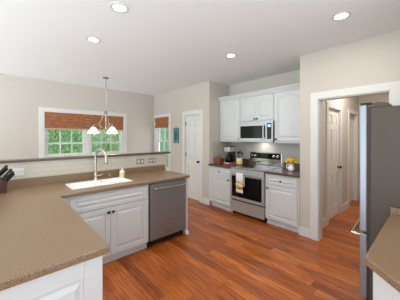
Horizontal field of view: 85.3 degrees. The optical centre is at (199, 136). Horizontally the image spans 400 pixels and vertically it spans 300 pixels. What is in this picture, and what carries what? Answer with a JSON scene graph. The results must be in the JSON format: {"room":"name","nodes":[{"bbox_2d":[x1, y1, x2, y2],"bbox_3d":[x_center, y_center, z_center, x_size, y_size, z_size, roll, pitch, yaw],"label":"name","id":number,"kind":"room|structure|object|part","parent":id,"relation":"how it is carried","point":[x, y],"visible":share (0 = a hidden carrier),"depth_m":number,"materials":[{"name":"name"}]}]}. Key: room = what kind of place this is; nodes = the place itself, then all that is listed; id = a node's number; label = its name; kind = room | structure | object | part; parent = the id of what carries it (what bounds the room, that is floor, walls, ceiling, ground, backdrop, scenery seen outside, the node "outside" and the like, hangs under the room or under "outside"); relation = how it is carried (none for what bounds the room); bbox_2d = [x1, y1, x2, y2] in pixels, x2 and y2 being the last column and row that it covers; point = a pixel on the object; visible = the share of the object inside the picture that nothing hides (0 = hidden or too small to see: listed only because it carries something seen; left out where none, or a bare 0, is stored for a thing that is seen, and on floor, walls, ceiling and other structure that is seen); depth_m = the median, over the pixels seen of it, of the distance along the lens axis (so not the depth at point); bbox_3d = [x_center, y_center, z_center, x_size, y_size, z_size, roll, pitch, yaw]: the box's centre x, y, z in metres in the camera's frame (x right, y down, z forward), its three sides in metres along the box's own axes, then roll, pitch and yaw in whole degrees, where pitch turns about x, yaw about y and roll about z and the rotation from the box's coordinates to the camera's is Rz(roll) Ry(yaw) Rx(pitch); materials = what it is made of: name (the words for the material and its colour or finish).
{"room":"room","nodes":[
{"label":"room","id":0,"kind":"room"},
{"bbox_2d":[0,73,153,159],"bbox_3d":[-3.101,0.130,5.012,4.800,2.740,0.120,0,0,-42],"label":"wall","id":1,"kind":"structure","parent":0,"point":[21,98],"depth_m":4.71,"materials":[{"name":"beige paint"}]},
{"bbox_2d":[39,107,126,157],"bbox_3d":[-2.741,-0.050,5.301,1.960,1.190,0.180,0,0,-42],"label":"window","id":2,"kind":"structure","parent":1,"relation":"in","point":[43,133],"depth_m":5.17,"materials":[{"name":"white wood"}]},
{"bbox_3d":[-3.113,-0.175,5.036,0.775,0.680,0.028,0,0,-43],"label":"sash","id":3,"kind":"part","parent":2,"relation":"part of","materials":[{"name":"white wood"}]},
{"bbox_3d":[-3.092,0.270,5.014,0.775,0.290,0.028,0,0,-43],"label":"sash","id":4,"kind":"part","parent":2,"relation":"part of","materials":[{"name":"white wood"}]},
{"bbox_2d":[45,112,122,130],"bbox_3d":[-2.718,-0.356,5.275,1.736,0.376,0.046,0,0,-42],"label":"roman shade","id":5,"kind":"object","parent":2,"relation":"attached to","point":[53,120],"visible":1,"depth_m":5.12,"materials":[{"name":"brown wood"}]},
{"bbox_3d":[-2.757,-0.050,5.318,1.740,0.990,0.132,0,0,-43],"label":"frame","id":6,"kind":"part","parent":2,"relation":"part of","materials":[{"name":"white wood"}]},
{"bbox_3d":[-2.429,0.270,5.622,0.785,0.290,0.028,0,0,-43],"label":"sash","id":7,"kind":"part","parent":2,"relation":"part of","materials":[{"name":"white wood"}]},
{"bbox_2d":[0,0,399,95],"bbox_3d":[0.518,-1.300,1.729,10.100,0.120,9.850,0,0,-42],"label":"ceiling","id":8,"kind":"structure","parent":0,"point":[156,47],"depth_m":2.68,"materials":[{"name":"white paint"}]},
{"bbox_2d":[86,37,100,42],"bbox_3d":[-1.355,-1.235,2.760,0.176,0.008,0.176,0,0,-42],"label":"recessed light","id":9,"kind":"object","parent":8,"relation":"in","point":[90,39],"visible":1,"depth_m":2.75,"materials":[{"name":"white"}]},
{"bbox_2d":[88,77,117,133],"bbox_3d":[-1.952,-0.657,4.480,0.620,1.166,0.605,0,0,-42],"label":"chandelier","id":10,"kind":"object","parent":8,"relation":"hanging from","point":[112,130],"visible":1,"depth_m":4.43,"materials":[{"name":"silver metal"}]},
{"bbox_3d":[-2.177,-0.137,4.430,0.220,0.126,0.220,0,0,-43],"label":"lamp shade","id":11,"kind":"part","parent":10,"relation":"part of","materials":[{"name":"white glass"}]},
{"bbox_3d":[-1.773,-0.137,4.383,0.220,0.126,0.220,0,0,-43],"label":"lamp shade","id":12,"kind":"part","parent":10,"relation":"part of","materials":[{"name":"white glass"}]},
{"bbox_2d":[110,2,128,12],"bbox_3d":[-0.771,-1.235,2.078,0.176,0.008,0.176,0,0,-42],"label":"recessed light","id":13,"kind":"object","parent":8,"relation":"in","point":[118,7],"visible":1,"depth_m":2.07,"materials":[{"name":"white glass"}]},
{"bbox_2d":[225,53,236,57],"bbox_3d":[0.471,-1.235,3.302,0.176,0.008,0.176,0,0,-42],"label":"recessed light","id":14,"kind":"object","parent":8,"relation":"in","point":[231,55],"visible":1,"depth_m":3.29,"materials":[{"name":"white"}]},
{"bbox_2d":[331,11,350,20],"bbox_3d":[1.445,-1.235,2.224,0.176,0.008,0.176,0,0,-42],"label":"recessed light","id":15,"kind":"object","parent":8,"relation":"in","point":[340,16],"visible":1,"depth_m":2.22,"materials":[{"name":"white glass"}]},
{"bbox_2d":[213,82,228,140],"bbox_3d":[0.466,0.130,5.086,0.560,2.740,0.100,0,0,-42],"label":"wall","id":16,"kind":"structure","parent":0,"point":[219,90],"depth_m":4.96,"materials":[{"name":"beige paint"}]},
{"bbox_2d":[212,141,228,162],"bbox_3d":[0.492,0.350,5.037,0.572,0.500,0.008,0,0,-42],"label":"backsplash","id":17,"kind":"structure","parent":16,"relation":"attached to","point":[217,146],"depth_m":4.97,"materials":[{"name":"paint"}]},
{"bbox_2d":[218,83,299,101],"bbox_3d":[1.110,-0.861,4.266,0.070,0.085,1.976,0,0,-42],"label":"crown molding","id":18,"kind":"structure","parent":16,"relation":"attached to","point":[297,85],"depth_m":4.16,"materials":[{"name":"white wood"}]},
{"bbox_2d":[103,197,365,299],"bbox_3d":[0.530,1.550,2.826,8.600,0.100,8.250,0,0,-42],"label":"floor","id":19,"kind":"structure","parent":0,"point":[225,254],"depth_m":2.57,"materials":[{"name":"brown wood"}]},
{"bbox_2d":[0,255,102,299],"bbox_3d":[-0.991,1.062,1.229,0.600,0.876,0.740,0,0,-42],"label":"base cabinet","id":20,"kind":"object","parent":19,"relation":"on","point":[84,280],"visible":0.49,"depth_m":1.05,"materials":[{"name":"white wood"}]},
{"bbox_2d":[63,185,147,263],"bbox_3d":[-1.250,1.062,2.755,1.020,0.876,0.648,0,0,-42],"label":"base cabinet","id":21,"kind":"object","parent":19,"relation":"on","point":[119,216],"visible":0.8,"depth_m":2.61,"materials":[{"name":"white wood"}]},
{"bbox_3d":[-1.207,1.105,2.407,0.412,0.560,0.019,0,0,-43],"label":"door","id":22,"kind":"part","parent":21,"relation":"part of","materials":[{"name":"white"}]},
{"bbox_3d":[-1.031,0.733,2.568,0.890,0.155,0.019,0,0,-43],"label":"drawer","id":23,"kind":"part","parent":21,"relation":"part of","materials":[{"name":"white wood"}]},
{"bbox_3d":[-0.878,1.105,2.709,0.474,0.560,0.019,0,0,-43],"label":"door","id":24,"kind":"part","parent":21,"relation":"part of","materials":[{"name":"white wood"}]},
{"bbox_2d":[148,178,185,245],"bbox_3d":[-0.613,1.060,3.287,0.614,0.856,0.625,0,0,-42],"label":"dishwasher","id":25,"kind":"object","parent":19,"relation":"on","point":[166,200],"visible":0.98,"depth_m":3.06,"materials":[{"name":"silver metal"}]},
{"bbox_3d":[-0.491,1.444,3.154,0.594,0.088,0.015,0,0,-43],"label":"kick plate","id":26,"kind":"part","parent":25,"relation":"part of","materials":[{"name":"black plastic"}]},
{"bbox_3d":[-0.409,0.700,3.065,0.544,0.022,0.022,0,0,-43],"label":"handle","id":27,"kind":"part","parent":25,"relation":"part of","materials":[{"name":"silver metal"}]},
{"bbox_2d":[183,178,188,234],"bbox_3d":[-0.426,1.062,3.593,0.057,0.876,0.697,0,0,-42],"label":"end panel","id":28,"kind":"object","parent":19,"relation":"on","point":[185,231],"visible":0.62,"depth_m":3.34,"materials":[{"name":"white"}]},
{"bbox_2d":[209,166,232,211],"bbox_3d":[0.618,1.062,4.729,0.648,0.876,0.622,0,0,-42],"label":"base cabinet","id":29,"kind":"object","parent":19,"relation":"on","point":[219,177],"visible":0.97,"depth_m":4.52,"materials":[{"name":"white wood"}]},
{"bbox_3d":[0.411,0.725,4.532,0.019,0.150,0.572,0,0,-43],"label":"drawer","id":30,"kind":"part","parent":29,"relation":"part of","materials":[{"name":"white wood"}]},
{"bbox_3d":[0.411,1.100,4.532,0.019,0.570,0.572,0,0,-43],"label":"door","id":31,"kind":"part","parent":29,"relation":"part of","materials":[{"name":"white wood"}]},
{"bbox_2d":[208,158,249,167],"bbox_3d":[0.650,0.557,4.756,0.715,0.134,0.618,0,0,-42],"label":"countertop","id":32,"kind":"structure","parent":29,"relation":"on","point":[245,161],"depth_m":4.69,"materials":[{"name":"brown stone"}]},
{"bbox_2d":[213,156,224,163],"bbox_3d":[0.420,0.508,4.841,0.170,0.156,0.200,0,0,-42],"label":"basket","id":33,"kind":"object","parent":32,"relation":"on","point":[220,160],"visible":0.98,"depth_m":4.78,"materials":[{"name":"brown wicker"}]},
{"bbox_2d":[224,146,234,163],"bbox_3d":[0.650,0.394,4.756,0.215,0.385,0.166,0,0,-42],"label":"coffee maker","id":34,"kind":"object","parent":32,"relation":"on","point":[230,157],"visible":0.98,"depth_m":4.70,"materials":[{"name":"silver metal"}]},
{"bbox_2d":[236,158,242,164],"bbox_3d":[0.840,0.518,4.649,0.140,0.135,0.140,0,0,-42],"label":"utensil crock","id":35,"kind":"object","parent":32,"relation":"on","point":[239,161],"visible":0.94,"depth_m":4.59,"materials":[{"name":"beige ceramic"}]},
{"bbox_2d":[230,151,281,222],"bbox_3d":[1.084,0.907,4.243,0.769,1.185,0.772,0,0,-42],"label":"range","id":36,"kind":"object","parent":19,"relation":"on","point":[251,202],"visible":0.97,"depth_m":4.02,"materials":[{"name":"silver metal"}]},
{"bbox_2d":[236,173,244,193],"bbox_3d":[0.752,0.860,4.055,0.060,0.360,0.161,0,0,-42],"label":"dish towel","id":37,"kind":"object","parent":36,"relation":"hanging from","point":[240,179],"visible":0.99,"depth_m":4.03,"materials":[{"name":"white fabric"}]},
{"bbox_3d":[0.732,0.920,4.037,0.007,0.120,0.161,0,0,-43],"label":"printed panel","id":38,"kind":"part","parent":37,"relation":"part of","materials":[{"name":"yellow fabric"}]},
{"bbox_3d":[0.819,0.705,3.980,0.024,0.024,0.682,0,0,-43],"label":"handle","id":39,"kind":"part","parent":36,"relation":"part of","materials":[{"name":"silver metal"}]},
{"bbox_3d":[0.866,0.904,4.023,0.038,0.592,0.734,0,0,-43],"label":"oven door","id":40,"kind":"part","parent":36,"relation":"part of","materials":[{"name":"metal"}]},
{"bbox_3d":[0.867,1.333,4.023,0.036,0.205,0.734,0,0,-43],"label":"drawer","id":41,"kind":"part","parent":36,"relation":"part of","materials":[{"name":"metal"}]},
{"bbox_2d":[231,164,281,170],"bbox_3d":[1.089,0.589,4.227,0.652,0.013,0.738,0,0,-42],"label":"cooktop","id":42,"kind":"object","parent":36,"relation":"in","point":[247,167],"depth_m":4.12,"materials":[{"name":"metal"}]},
{"bbox_3d":[1.345,0.393,4.502,0.004,0.115,0.682,0,0,-43],"label":"control panel","id":43,"kind":"part","parent":36,"relation":"part of","materials":[{"name":"black glass"}]},
{"bbox_2d":[265,173,299,232],"bbox_3d":[1.533,1.062,3.731,0.648,0.876,0.580,0,0,-42],"label":"base cabinet","id":44,"kind":"object","parent":19,"relation":"on","point":[282,193],"visible":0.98,"depth_m":3.51,"materials":[{"name":"white wood"}]},
{"bbox_3d":[1.319,0.725,3.542,0.019,0.150,0.530,0,0,-43],"label":"drawer","id":45,"kind":"part","parent":44,"relation":"part of","materials":[{"name":"white wood"}]},
{"bbox_3d":[1.319,1.100,3.542,0.019,0.570,0.530,0,0,-43],"label":"door","id":46,"kind":"part","parent":44,"relation":"part of","materials":[{"name":"white wood"}]},
{"bbox_2d":[264,162,299,177],"bbox_3d":[1.564,0.557,3.758,0.715,0.134,0.582,0,0,-42],"label":"countertop","id":47,"kind":"structure","parent":44,"relation":"on","point":[284,171],"depth_m":3.69,"materials":[{"name":"brown stone"}]},
{"bbox_2d":[286,163,294,170],"bbox_3d":[1.571,0.523,3.753,0.132,0.125,0.115,0,0,0],"label":"pitcher","id":48,"kind":"object","parent":47,"relation":"on","point":[290,167],"visible":0.97,"depth_m":3.71,"materials":[{"name":"white ceramic"}]},
{"bbox_2d":[351,102,399,299],"bbox_3d":[1.924,0.594,1.853,0.910,1.753,0.933,0,0,-42],"label":"refrigerator","id":49,"kind":"object","parent":19,"relation":"on","point":[379,123],"visible":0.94,"depth_m":1.74,"materials":[{"name":"grey metal"}]},
{"bbox_3d":[1.632,0.835,2.156,0.806,0.026,0.092,0,0,-43],"label":"drawer handle","id":50,"kind":"part","parent":49,"relation":"part of","materials":[{"name":"silver metal"}]},
{"bbox_3d":[1.689,1.069,2.109,0.910,0.533,0.052,0,0,-43],"label":"freezer drawer","id":51,"kind":"part","parent":49,"relation":"part of","materials":[{"name":"silver metal"}]},
{"bbox_3d":[1.520,0.260,1.955,0.453,1.050,0.052,0,0,-43],"label":"door","id":52,"kind":"part","parent":49,"relation":"part of","materials":[{"name":"silver metal"}]},
{"bbox_2d":[373,271,399,299],"bbox_3d":[1.224,1.062,0.993,1.254,0.876,0.610,0,0,-42],"label":"base cabinet","id":53,"kind":"object","parent":19,"relation":"on","point":[382,290],"visible":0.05,"depth_m":0.97,"materials":[{"name":"white wood"}]},
{"bbox_2d":[364,207,399,292],"bbox_3d":[1.197,0.580,0.981,1.319,0.089,0.650,0,0,-42],"label":"countertop","id":54,"kind":"structure","parent":53,"relation":"on","point":[383,257],"depth_m":1.09,"materials":[{"name":"brown stone"}]},
{"bbox_2d":[390,207,399,215],"bbox_3d":[1.676,0.560,1.420,0.020,0.051,0.650,0,0,-43],"label":"backsplash","id":55,"kind":"structure","parent":54,"relation":"on","point":[396,211],"depth_m":1.63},
{"bbox_3d":[-1.672,1.062,1.988,0.620,0.876,1.290,0,0,-43],"label":"base cabinet","id":56,"kind":"object","parent":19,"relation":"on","visible":0},
{"bbox_2d":[0,164,189,290],"bbox_3d":[-0.803,0.556,2.294,2.375,0.136,2.094,0,0,-42],"label":"countertop","id":57,"kind":"structure","parent":56,"relation":"on","point":[41,234],"depth_m":1.45,"materials":[{"name":"brown stone"}]},
{"bbox_2d":[0,177,7,193],"bbox_3d":[-2.124,0.487,2.259,0.180,0.198,0.120,0,0,-42],"label":"knife block","id":58,"kind":"object","parent":57,"relation":"on","point":[3,183],"visible":0.92,"depth_m":2.25,"materials":[{"name":"brown wood"}]},
{"bbox_2d":[1,169,11,178],"bbox_3d":[-2.033,0.389,2.284,0.095,0.109,0.030,0,0,-42],"label":"kitchen knife","id":59,"kind":"object","parent":58,"relation":"in","point":[9,170],"visible":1,"depth_m":2.28,"materials":[{"name":"black metal"}]},
{"bbox_2d":[3,171,13,179],"bbox_3d":[-2.047,0.415,2.322,0.090,0.097,0.030,0,0,-42],"label":"kitchen knife","id":60,"kind":"object","parent":58,"relation":"in","point":[11,172],"visible":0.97,"depth_m":2.32,"materials":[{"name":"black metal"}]},
{"bbox_2d":[7,164,164,188],"bbox_3d":[-1.504,0.537,3.059,2.375,0.098,0.019,0,0,-43],"label":"backsplash","id":61,"kind":"structure","parent":57,"relation":"on","point":[26,182],"depth_m":2.88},
{"bbox_2d":[65,177,132,189],"bbox_3d":[-1.270,0.656,2.763,0.710,0.163,0.360,0,0,-42],"label":"sink","id":62,"kind":"object","parent":57,"relation":"in","point":[94,183],"visible":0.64,"depth_m":2.78,"materials":[{"name":"white ceramic"}]},
{"bbox_3d":[-1.392,0.658,2.648,0.298,0.158,0.278,0,0,-43],"label":"bowl","id":63,"kind":"part","parent":62,"relation":"part of","materials":[{"name":"white ceramic"}]},
{"bbox_3d":[-1.145,0.658,2.874,0.298,0.158,0.278,0,0,-43],"label":"bowl","id":64,"kind":"part","parent":62,"relation":"part of","materials":[{"name":"white ceramic"}]},
{"bbox_2d":[93,149,107,179],"bbox_3d":[-1.316,0.370,2.921,0.265,0.432,0.109,0,0,24],"label":"faucet","id":65,"kind":"object","parent":57,"relation":"on","point":[96,175],"visible":0.99,"depth_m":2.92,"materials":[{"name":"silver metal"}]},
{"bbox_3d":[-1.322,0.320,2.894,0.242,0.332,0.033,0,0,28],"label":"spout","id":66,"kind":"part","parent":65,"relation":"part of","materials":[{"name":"silver metal"}]},
{"bbox_2d":[119,167,124,176],"bbox_3d":[-1.136,0.509,3.164,0.078,0.153,0.078,0,0,-42],"label":"soap bottle","id":67,"kind":"object","parent":57,"relation":"on","point":[121,172],"visible":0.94,"depth_m":3.14,"materials":[{"name":"beige plastic"}]},
{"bbox_2d":[229,70,299,95],"bbox_3d":[1.380,0.130,4.577,0.100,2.740,2.085,0,0,-42],"label":"wall","id":68,"kind":"structure","parent":0,"point":[293,77],"depth_m":4.50,"materials":[{"name":"beige paint"}]},
{"bbox_2d":[220,98,240,141],"bbox_3d":[0.762,-0.362,4.893,0.362,0.945,0.580,0,0,-42],"label":"upper cabinet","id":69,"kind":"object","parent":68,"relation":"attached to","point":[230,110],"visible":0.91,"depth_m":4.77,"materials":[{"name":"white wood"}]},
{"bbox_2d":[235,158,249,163],"bbox_3d":[0.896,0.538,5.002,0.020,0.096,0.586,0,0,-43],"label":"backsplash","id":70,"kind":"structure","parent":68,"relation":"attached to","point":[244,160],"depth_m":4.85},
{"bbox_2d":[241,93,274,122],"bbox_3d":[1.220,-0.570,4.393,0.362,0.530,0.765,0,0,-42],"label":"upper cabinet","id":71,"kind":"object","parent":68,"relation":"attached to","point":[258,108],"visible":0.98,"depth_m":4.25,"materials":[{"name":"white wood"}]},
{"bbox_3d":[0.990,-0.568,4.434,0.019,0.475,0.369,0,0,-43],"label":"door","id":72,"kind":"part","parent":71,"relation":"part of","materials":[{"name":"white wood"}]},
{"bbox_2d":[239,121,274,141],"bbox_3d":[1.194,-0.101,4.377,0.416,0.402,0.769,0,0,-42],"label":"microwave","id":73,"kind":"object","parent":71,"relation":"attached to","point":[261,131],"visible":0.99,"depth_m":4.22,"materials":[{"name":"silver metal"}]},
{"bbox_3d":[1.300,-0.113,4.043,0.030,0.375,0.133,0,0,-43],"label":"control panel","id":74,"kind":"part","parent":73,"relation":"part of","materials":[{"name":"metal"}]},
{"bbox_3d":[1.241,-0.568,4.159,0.019,0.475,0.368,0,0,-43],"label":"door","id":75,"kind":"part","parent":71,"relation":"part of","materials":[{"name":"white wood"}]},
{"bbox_2d":[229,142,299,167],"bbox_3d":[1.367,0.350,4.511,0.008,0.500,1.965,0,0,-42],"label":"backsplash","id":76,"kind":"structure","parent":68,"relation":"attached to","point":[288,150],"depth_m":4.44,"materials":[{"name":"tile"}]},
{"bbox_2d":[275,89,299,142],"bbox_3d":[1.684,-0.362,3.887,0.362,0.945,0.606,0,0,-42],"label":"upper cabinet","id":77,"kind":"object","parent":68,"relation":"attached to","point":[287,103],"visible":0.7,"depth_m":3.82,"materials":[{"name":"white wood"}]},
{"bbox_2d":[284,162,299,168],"bbox_3d":[1.821,0.538,3.993,0.020,0.096,0.582,0,0,-43],"label":"backsplash","id":78,"kind":"structure","parent":68,"relation":"attached to","point":[297,166],"depth_m":4.03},
{"bbox_2d":[154,29,399,228],"bbox_3d":[0.743,0.130,4.282,0.120,2.740,6.390,0,0,-42],"label":"wall","id":79,"kind":"structure","parent":0,"point":[375,59],"depth_m":3.24,"materials":[{"name":"beige paint"}]},
{"bbox_2d":[154,113,170,170],"bbox_3d":[-1.050,0.180,6.193,0.180,1.660,0.890,0,0,-42],"label":"window","id":80,"kind":"structure","parent":79,"relation":"in","point":[157,140],"depth_m":6.24,"materials":[{"name":"white wood"}]},
{"bbox_2d":[155,117,168,127],"bbox_3d":[-1.090,-0.404,6.156,0.050,0.292,0.660,0,0,-42],"label":"roman shade","id":81,"kind":"object","parent":80,"relation":"attached to","point":[163,122],"visible":1,"depth_m":6.09,"materials":[{"name":"brown wood"}]},
{"bbox_3d":[-1.090,-0.352,6.156,0.050,0.155,0.650,0,0,-43],"label":"slat panel","id":82,"kind":"part","parent":81,"relation":"part of","materials":[{"name":"brown wood"}]},
{"bbox_3d":[-1.028,0.180,6.213,0.120,1.480,0.690,0,0,-43],"label":"frame","id":83,"kind":"part","parent":80,"relation":"part of","materials":[{"name":"white wood"}]},
{"bbox_3d":[-1.030,0.492,6.210,0.028,0.795,0.630,0,0,-43],"label":"sash","id":84,"kind":"part","parent":80,"relation":"part of","materials":[{"name":"white wood"}]},
{"bbox_2d":[173,126,178,142],"bbox_3d":[-0.626,-0.061,5.665,0.028,0.453,0.219,0,0,-42],"label":"wall art","id":85,"kind":"object","parent":79,"relation":"attached to","point":[175,130],"visible":1,"depth_m":5.66,"materials":[{"name":"teal fabric"}]},
{"bbox_2d":[182,109,202,202],"bbox_3d":[-0.161,0.433,5.224,0.158,2.133,0.756,0,0,-42],"label":"door","id":86,"kind":"structure","parent":79,"relation":"in","point":[192,121],"depth_m":5.20,"materials":[{"name":"white wood"}]},
{"bbox_2d":[203,198,209,204],"bbox_3d":[0.137,1.435,4.844,0.014,0.130,0.216,0,0,-42],"label":"baseboard","id":87,"kind":"structure","parent":79,"relation":"attached to","point":[205,200],"depth_m":4.82,"materials":[{"name":"white wood"}]},
{"bbox_2d":[299,226,309,237],"bbox_3d":[1.575,1.435,3.275,0.014,0.130,0.167,0,0,-42],"label":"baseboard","id":88,"kind":"object","parent":79,"relation":"attached to","point":[305,232],"visible":1,"depth_m":3.27,"materials":[{"name":"white wood"}]},
{"bbox_2d":[310,81,399,240],"bbox_3d":[2.016,0.427,2.881,0.154,2.145,1.005,0,0,-42],"label":"trim","id":89,"kind":"structure","parent":79,"relation":"attached to","point":[391,88],"depth_m":3.13,"materials":[{"name":"white wood"}]},
{"bbox_2d":[323,97,358,218],"bbox_3d":[2.737,0.130,4.340,2.900,2.740,0.140,0,0,-42],"label":"wall","id":90,"kind":"structure","parent":0,"point":[347,103],"depth_m":4.45,"materials":[{"name":"beige paint"}]},
{"bbox_2d":[326,101,341,224],"bbox_3d":[2.450,0.441,4.024,0.886,2.118,0.158,0,0,-42],"label":"door","id":91,"kind":"structure","parent":90,"relation":"in","point":[333,111],"depth_m":4.04,"materials":[{"name":"white wood"}]},
{"bbox_2d":[323,194,358,227],"bbox_3d":[2.789,1.435,4.283,2.900,0.130,0.014,0,0,-42],"label":"baseboard","id":92,"kind":"structure","parent":90,"relation":"attached to","point":[345,206],"depth_m":4.35,"materials":[{"name":"white wood"}]},
{"bbox_2d":[348,109,357,207],"bbox_3d":[3.418,0.450,4.929,0.840,2.100,0.130,0,0,-42],"label":"door","id":93,"kind":"structure","parent":90,"relation":"in","point":[352,115],"depth_m":5.10,"materials":[{"name":"white wood"}]},
{"bbox_2d":[359,94,388,105],"bbox_3d":[4.357,0.130,4.807,0.120,2.740,1.600,0,0,-42],"label":"wall","id":94,"kind":"structure","parent":0,"point":[383,97],"depth_m":5.04,"materials":[{"name":"beige paint"}]},
{"bbox_3d":[-1.917,0.897,2.787,3.440,1.205,0.120,0,0,-43],"label":"wall","id":95,"kind":"structure","parent":0,"visible":0},
{"bbox_2d":[12,168,23,175],"bbox_3d":[-2.115,0.405,2.508,0.130,0.085,0.008,0,0,-42],"label":"outlet","id":96,"kind":"object","parent":95,"relation":"attached to","point":[17,171],"visible":0.72,"depth_m":2.52,"materials":[{"name":"white plastic"}]},
{"bbox_2d":[0,154,165,179],"bbox_3d":[-1.873,0.438,2.740,3.440,0.285,0.008,0,0,-42],"label":"backsplash","id":97,"kind":"structure","parent":95,"relation":"attached to","point":[69,166],"depth_m":2.92,"materials":[{"name":"tile"}]},
{"bbox_2d":[0,151,170,163],"bbox_3d":[-1.886,0.281,2.809,3.515,0.027,0.180,0,0,-42],"label":"bar ledge","id":98,"kind":"object","parent":95,"relation":"on","point":[161,152],"visible":1,"depth_m":2.89,"materials":[{"name":"brown stone"}]},
{"bbox_2d":[136,159,143,163],"bbox_3d":[-0.976,0.400,3.551,0.135,0.085,0.008,0,0,-42],"label":"outlet","id":99,"kind":"object","parent":95,"relation":"attached to","point":[138,161],"visible":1,"depth_m":3.54,"materials":[{"name":"silver"}]},
{"bbox_2d":[149,158,155,162],"bbox_3d":[-0.813,0.400,3.700,0.135,0.085,0.008,0,0,-42],"label":"outlet","id":100,"kind":"object","parent":95,"relation":"attached to","point":[151,160],"visible":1,"depth_m":3.70,"materials":[{"name":"silver"}]},
{"label":"outside","id":101,"kind":"structure","parent":0,"visible":0},
{"bbox_2d":[93,150,168,166],"bbox_3d":[-8.132,1.950,23.676,60.000,0.100,34.100,0,0,-42],"label":"ground","id":102,"kind":"structure","parent":101,"point":[167,156],"depth_m":17.54,"materials":[{"name":"green plant"}]},
{"bbox_2d":[48,130,94,153],"bbox_3d":[-6.305,-0.761,9.400,3.202,5.335,3.197,0,0,-32],"label":"leafy tree","id":103,"kind":"object","parent":102,"relation":"on","point":[55,148],"visible":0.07,"depth_m":9.10,"materials":[{"name":"green plant"}]},
{"bbox_2d":[48,130,111,152],"bbox_3d":[-7.697,-1.230,13.565,3.616,6.272,3.645,0,0,-2],"label":"leafy tree","id":104,"kind":"object","parent":102,"relation":"on","point":[95,139],"visible":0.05,"depth_m":13.54,"materials":[{"name":"green plant"}]},
{"bbox_2d":[93,131,119,150],"bbox_3d":[-4.146,-0.303,11.927,2.816,4.418,2.829,0,0,7],"label":"leafy tree","id":105,"kind":"object","parent":102,"relation":"on","point":[115,146],"visible":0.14,"depth_m":11.11,"materials":[{"name":"green plant"}]},
{"bbox_2d":[48,130,168,153],"bbox_3d":[-7.200,-0.428,19.700,20.323,5.492,2.021,0,0,-42],"label":"hedge","id":106,"kind":"object","parent":102,"relation":"on","point":[98,130],"visible":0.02,"depth_m":18.59,"materials":[{"name":"green plant"}]},
{"bbox_2d":[160,125,168,155],"bbox_3d":[-1.442,-1.230,14.140,3.616,6.272,3.645,0,0,-12],"label":"leafy tree","id":107,"kind":"object","parent":102,"relation":"on","point":[166,129],"visible":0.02,"depth_m":13.99,"materials":[{"name":"green plant"}]}
]}

